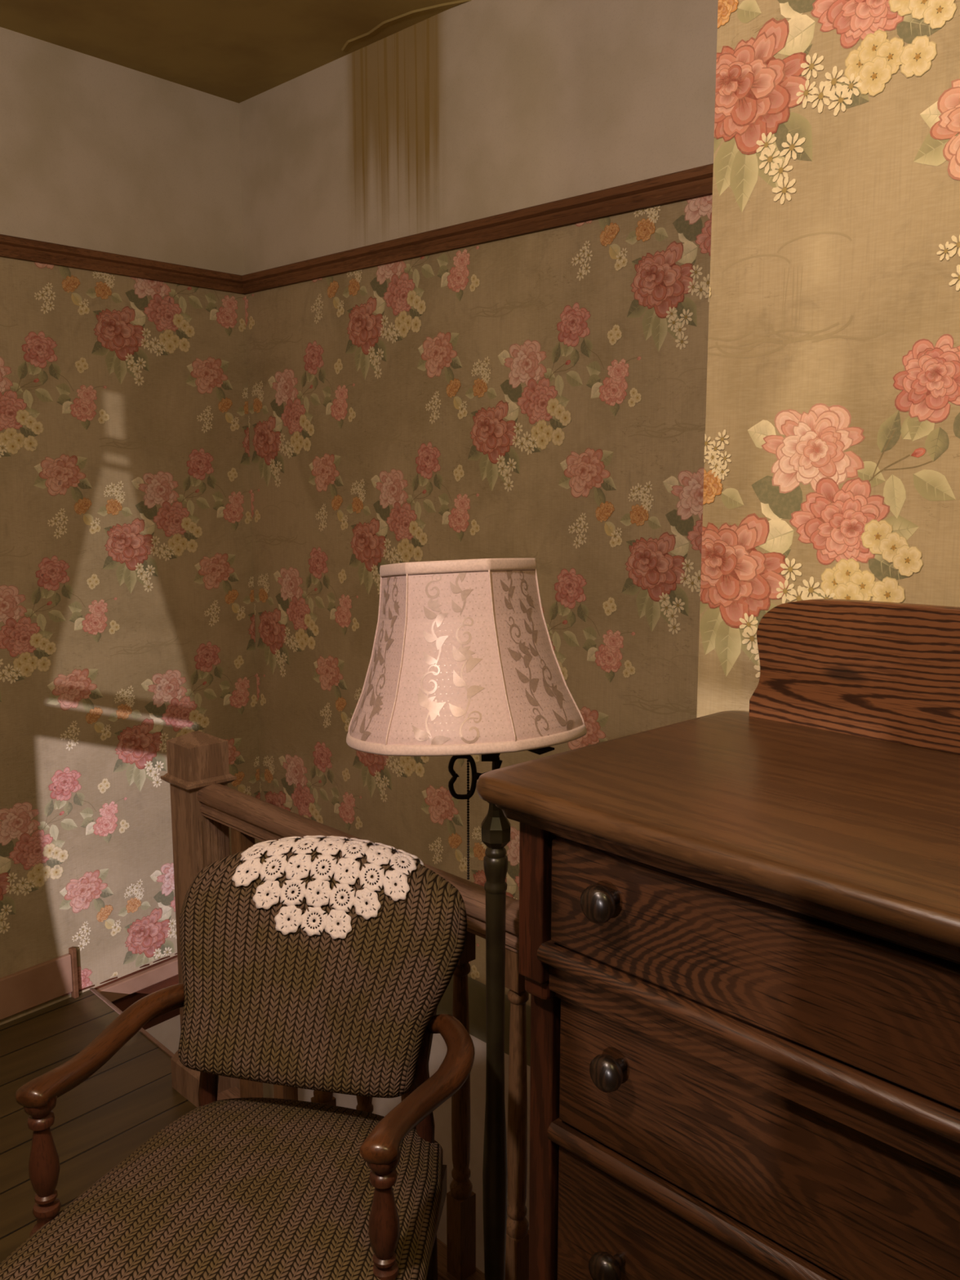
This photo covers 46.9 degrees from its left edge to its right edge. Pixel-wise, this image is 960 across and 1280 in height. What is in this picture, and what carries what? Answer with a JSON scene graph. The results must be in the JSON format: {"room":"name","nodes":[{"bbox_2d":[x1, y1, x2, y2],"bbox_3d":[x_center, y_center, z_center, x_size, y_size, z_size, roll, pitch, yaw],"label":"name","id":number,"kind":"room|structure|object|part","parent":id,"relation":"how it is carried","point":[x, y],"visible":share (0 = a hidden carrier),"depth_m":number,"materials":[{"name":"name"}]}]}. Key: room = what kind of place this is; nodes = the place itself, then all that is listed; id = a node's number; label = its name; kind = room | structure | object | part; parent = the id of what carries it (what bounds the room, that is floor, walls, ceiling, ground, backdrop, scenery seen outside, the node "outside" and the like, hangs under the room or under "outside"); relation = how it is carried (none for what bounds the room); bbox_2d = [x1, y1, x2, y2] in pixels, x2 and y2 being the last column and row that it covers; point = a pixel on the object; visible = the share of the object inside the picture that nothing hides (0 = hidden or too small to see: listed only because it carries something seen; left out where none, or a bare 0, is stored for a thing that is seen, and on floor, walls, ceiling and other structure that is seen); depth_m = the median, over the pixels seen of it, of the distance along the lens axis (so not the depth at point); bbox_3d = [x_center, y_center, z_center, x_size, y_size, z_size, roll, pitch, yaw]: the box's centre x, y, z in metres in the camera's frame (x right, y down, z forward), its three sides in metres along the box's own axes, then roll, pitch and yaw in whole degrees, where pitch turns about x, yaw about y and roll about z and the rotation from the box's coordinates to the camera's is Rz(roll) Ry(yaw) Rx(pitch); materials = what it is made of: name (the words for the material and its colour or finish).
{"room":"upstairs landing","nodes":[
{"label":"upstairs landing","id":0,"kind":"room"},
{"bbox_2d":[0,989,196,1263],"bbox_3d":[-0.501,1.549,0.520,2.881,0.220,4.899,-8,12,-43],"label":"floor","id":1,"kind":"structure","parent":0,"point":[104,1119],"depth_m":2.65,"materials":[{"name":"brown wood"}]},
{"bbox_2d":[0,839,475,1279],"bbox_3d":[-0.316,0.821,1.585,0.594,0.901,0.669,2,9,14],"label":"armchair","id":2,"kind":"object","parent":1,"relation":"on","point":[251,1188],"visible":0.96,"depth_m":1.64,"materials":[{"name":"brown fabric"}]},
{"bbox_3d":[-0.598,0.718,1.517,0.044,0.207,0.044,2,9,14],"label":"arm post","id":3,"kind":"part","parent":2,"relation":"part of","materials":[{"name":"brown wood"}]},
{"bbox_3d":[-0.546,0.599,1.655,0.085,0.054,0.379,4,9,24],"label":"arm","id":4,"kind":"part","parent":2,"relation":"part of","materials":[{"name":"brown wood"}]},
{"bbox_3d":[-0.431,0.838,1.853,0.043,0.788,0.123,2,9,14],"label":"post","id":5,"kind":"part","parent":2,"relation":"part of","materials":[{"name":"brown wood"}]},
{"bbox_3d":[-0.321,0.812,1.541,0.579,0.107,0.570,2,9,14],"label":"seat","id":6,"kind":"part","parent":2,"relation":"part of","materials":[{"name":"brown fabric"}]},
{"bbox_2d":[231,835,423,938],"bbox_3d":[-0.247,0.393,1.782,0.305,0.128,0.137,2,9,14],"label":"doily","id":7,"kind":"object","parent":2,"relation":"on","point":[252,863],"visible":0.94,"depth_m":1.76,"materials":[{"name":"fabric"}]},
{"bbox_3d":[-0.121,0.737,1.396,0.044,0.207,0.044,2,9,14],"label":"arm post","id":8,"kind":"part","parent":2,"relation":"part of","materials":[{"name":"brown wood"}]},
{"bbox_3d":[-0.076,0.618,1.532,0.099,0.054,0.371,2,9,14],"label":"arm","id":9,"kind":"part","parent":2,"relation":"part of","materials":[{"name":"brown wood"}]},
{"bbox_3d":[-0.077,0.852,1.763,0.043,0.788,0.123,2,9,14],"label":"post","id":10,"kind":"part","parent":2,"relation":"part of","materials":[{"name":"brown wood"}]},
{"bbox_3d":[-0.321,0.868,1.549,0.546,0.047,0.502,2,9,14],"label":"seat frame","id":11,"kind":"part","parent":2,"relation":"part of","materials":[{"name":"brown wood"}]},
{"bbox_2d":[160,730,528,1279],"bbox_3d":[-0.193,0.734,2.168,0.136,0.897,1.501,-8,12,-43],"label":"stair railing","id":12,"kind":"object","parent":1,"relation":"on","point":[203,806],"visible":0.3,"depth_m":2.20,"materials":[{"name":"brown wood"}]},
{"bbox_3d":[-0.663,0.712,2.666,0.100,0.790,0.100,-8,12,-43],"label":"newel post","id":13,"kind":"part","parent":12,"relation":"part of","materials":[{"name":"brown wood"}]},
{"bbox_3d":[-0.153,1.173,2.191,0.062,0.022,1.383,-8,12,-43],"label":"rail","id":14,"kind":"part","parent":12,"relation":"part of","materials":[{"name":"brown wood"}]},
{"bbox_3d":[-0.152,0.443,2.081,0.068,0.073,1.383,-8,12,-43],"label":"handrail","id":15,"kind":"part","parent":12,"relation":"part of","materials":[{"name":"brown wood"}]},
{"bbox_2d":[346,558,586,1279],"bbox_3d":[-0.023,0.558,1.712,0.356,1.381,0.345,0,9,0],"label":"floor lamp","id":16,"kind":"object","parent":1,"relation":"on","point":[464,663],"visible":0.99,"depth_m":1.54,"materials":[{"name":"pink fabric"}]},
{"bbox_3d":[-0.172,0.021,1.658,0.057,0.243,0.008,-3,9,-19],"label":"seam cord","id":17,"kind":"part","parent":16,"relation":"part of","materials":[{"name":"pink fabric"}]},
{"bbox_3d":[-0.114,0.025,1.525,0.006,0.236,0.082,3,9,19],"label":"seam cord","id":18,"kind":"part","parent":16,"relation":"part of","materials":[{"name":"pink fabric"}]},
{"bbox_3d":[-0.022,0.021,1.630,0.352,0.288,0.340,0,9,0],"label":"lamp shade","id":19,"kind":"part","parent":16,"relation":"part of","materials":[{"name":"pink fabric"}]},
{"bbox_3d":[-0.018,0.263,1.679,0.004,0.210,0.004,0,9,0],"label":"pull chain","id":20,"kind":"part","parent":16,"relation":"part of","materials":[{"name":"black metal"}]},
{"bbox_3d":[0.030,0.019,1.509,0.003,0.233,0.092,-4,9,-23],"label":"seam cord","id":21,"kind":"part","parent":16,"relation":"part of","materials":[{"name":"pink fabric"}]},
{"bbox_3d":[0.042,0.177,1.666,0.139,0.040,0.017,0,9,0],"label":"swing arm","id":22,"kind":"part","parent":16,"relation":"part of","materials":[{"name":"black metal"}]},
{"bbox_3d":[0.117,0.010,1.624,0.082,0.236,0.006,4,9,23],"label":"seam cord","id":23,"kind":"part","parent":16,"relation":"part of","materials":[{"name":"pink fabric"}]},
{"bbox_2d":[475,599,959,1279],"bbox_3d":[0.493,0.675,1.037,0.483,1.353,0.976,-8,12,-43],"label":"dresser","id":24,"kind":"object","parent":1,"relation":"on","point":[740,931],"visible":1,"depth_m":1.04,"materials":[{"name":"brown wood"}]},
{"bbox_3d":[0.116,0.249,1.050,0.037,0.037,0.037,-8,12,-43],"label":"knob","id":25,"kind":"part","parent":24,"relation":"part of","materials":[{"name":"brown wood"}]},
{"bbox_3d":[0.132,0.644,1.135,0.037,0.037,0.037,-8,12,-43],"label":"knob","id":26,"kind":"part","parent":24,"relation":"part of","materials":[{"name":"brown wood"}]},
{"bbox_3d":[0.130,0.430,1.104,0.037,0.037,0.037,-8,12,-43],"label":"knob","id":27,"kind":"part","parent":24,"relation":"part of","materials":[{"name":"brown wood"}]},
{"bbox_3d":[0.374,0.684,0.923,0.018,0.188,0.822,-8,12,-43],"label":"drawer","id":28,"kind":"part","parent":24,"relation":"part of","materials":[{"name":"brown wood"}]},
{"bbox_3d":[0.371,0.576,0.905,0.033,0.022,0.834,-8,12,-43],"label":"drawer rail","id":29,"kind":"part","parent":24,"relation":"part of","materials":[{"name":"brown wood"}]},
{"bbox_3d":[0.496,0.201,0.967,0.465,0.016,0.940,-8,12,-43],"label":"under moulding","id":30,"kind":"part","parent":24,"relation":"part of","materials":[{"name":"brown wood"}]},
{"bbox_3d":[0.351,0.366,0.853,0.033,0.020,0.816,-8,12,-43],"label":"drawer rail","id":31,"kind":"part","parent":24,"relation":"part of","materials":[{"name":"brown wood"}]},
{"bbox_3d":[0.354,0.298,0.845,0.018,0.109,0.800,-8,12,-43],"label":"drawer","id":32,"kind":"part","parent":24,"relation":"part of","materials":[{"name":"brown wood"}]},
{"bbox_3d":[0.374,0.491,0.894,0.018,0.141,0.822,-8,12,-43],"label":"drawer","id":33,"kind":"part","parent":24,"relation":"part of","materials":[{"name":"brown wood"}]},
{"bbox_2d":[0,26,269,1097],"bbox_3d":[-1.888,0.977,2.385,0.101,5.150,3.550,7,11,39],"label":"wall","id":34,"kind":"structure","parent":0,"point":[127,611],"depth_m":3.15,"materials":[{"name":"paper"}]},
{"bbox_2d":[0,953,72,1020],"bbox_3d":[-2.053,1.117,2.109,0.016,0.113,2.785,7,11,39],"label":"baseboard","id":35,"kind":"structure","parent":34,"relation":"attached to","point":[28,988],"depth_m":3.08,"materials":[{"name":"paint"}]},
{"bbox_2d":[68,946,79,998],"bbox_3d":[-1.169,0.957,3.183,0.020,0.150,0.014,7,11,39],"label":"trim","id":36,"kind":"structure","parent":34,"relation":"attached to","point":[72,950],"depth_m":3.18,"materials":[{"name":"brown wood"}]},
{"bbox_2d":[0,234,244,293],"bbox_3d":[-1.822,-0.892,2.079,0.031,0.050,3.500,7,11,39],"label":"trim","id":37,"kind":"structure","parent":34,"relation":"attached to","point":[11,246],"depth_m":3.06,"materials":[{"name":"brown wood"}]},
{"bbox_2d":[78,952,177,991],"bbox_3d":[-0.960,0.988,3.460,0.001,0.023,0.693,7,11,39],"label":"trim","id":38,"kind":"structure","parent":34,"relation":"attached to","point":[130,975],"depth_m":3.33,"materials":[{"name":"paint"}]},
{"bbox_2d":[89,987,174,1057],"bbox_3d":[-0.919,1.071,3.010,0.017,0.032,0.649,-8,12,-42],"label":"trim","id":39,"kind":"structure","parent":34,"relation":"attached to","point":[95,991],"depth_m":3.00,"materials":[{"name":"brown wood"}]},
{"bbox_2d":[96,957,177,1002],"bbox_3d":[-0.940,1.019,3.476,0.022,0.049,0.690,7,11,39],"label":"trim","id":40,"kind":"structure","parent":34,"relation":"attached to","point":[114,991],"depth_m":3.35,"materials":[{"name":"paint"}]},
{"bbox_2d":[0,0,471,102],"bbox_3d":[-0.339,-1.234,0.393,3.800,0.124,5.300,-8,12,-43],"label":"ceiling","id":41,"kind":"structure","parent":0,"point":[235,51],"depth_m":2.79,"materials":[{"name":"paint"}]},
{"bbox_2d":[239,0,718,1273],"bbox_3d":[1.021,1.041,1.964,0.101,5.150,4.983,-8,12,-43],"label":"wall","id":42,"kind":"structure","parent":0,"point":[540,396],"depth_m":2.73,"materials":[{"name":"paper"}]},
{"bbox_2d":[241,163,713,294],"bbox_3d":[0.113,-0.961,2.531,0.031,0.050,2.483,-8,12,-43],"label":"trim","id":43,"kind":"structure","parent":42,"relation":"attached to","point":[696,182],"depth_m":2.58,"materials":[{"name":"brown wood"}]},
{"bbox_2d":[696,0,959,717],"bbox_3d":[1.298,0.044,0.540,0.121,2.750,2.777,-8,12,-43],"label":"wall","id":44,"kind":"structure","parent":0,"point":[832,461],"depth_m":1.32,"materials":[{"name":"paper"}]}
]}

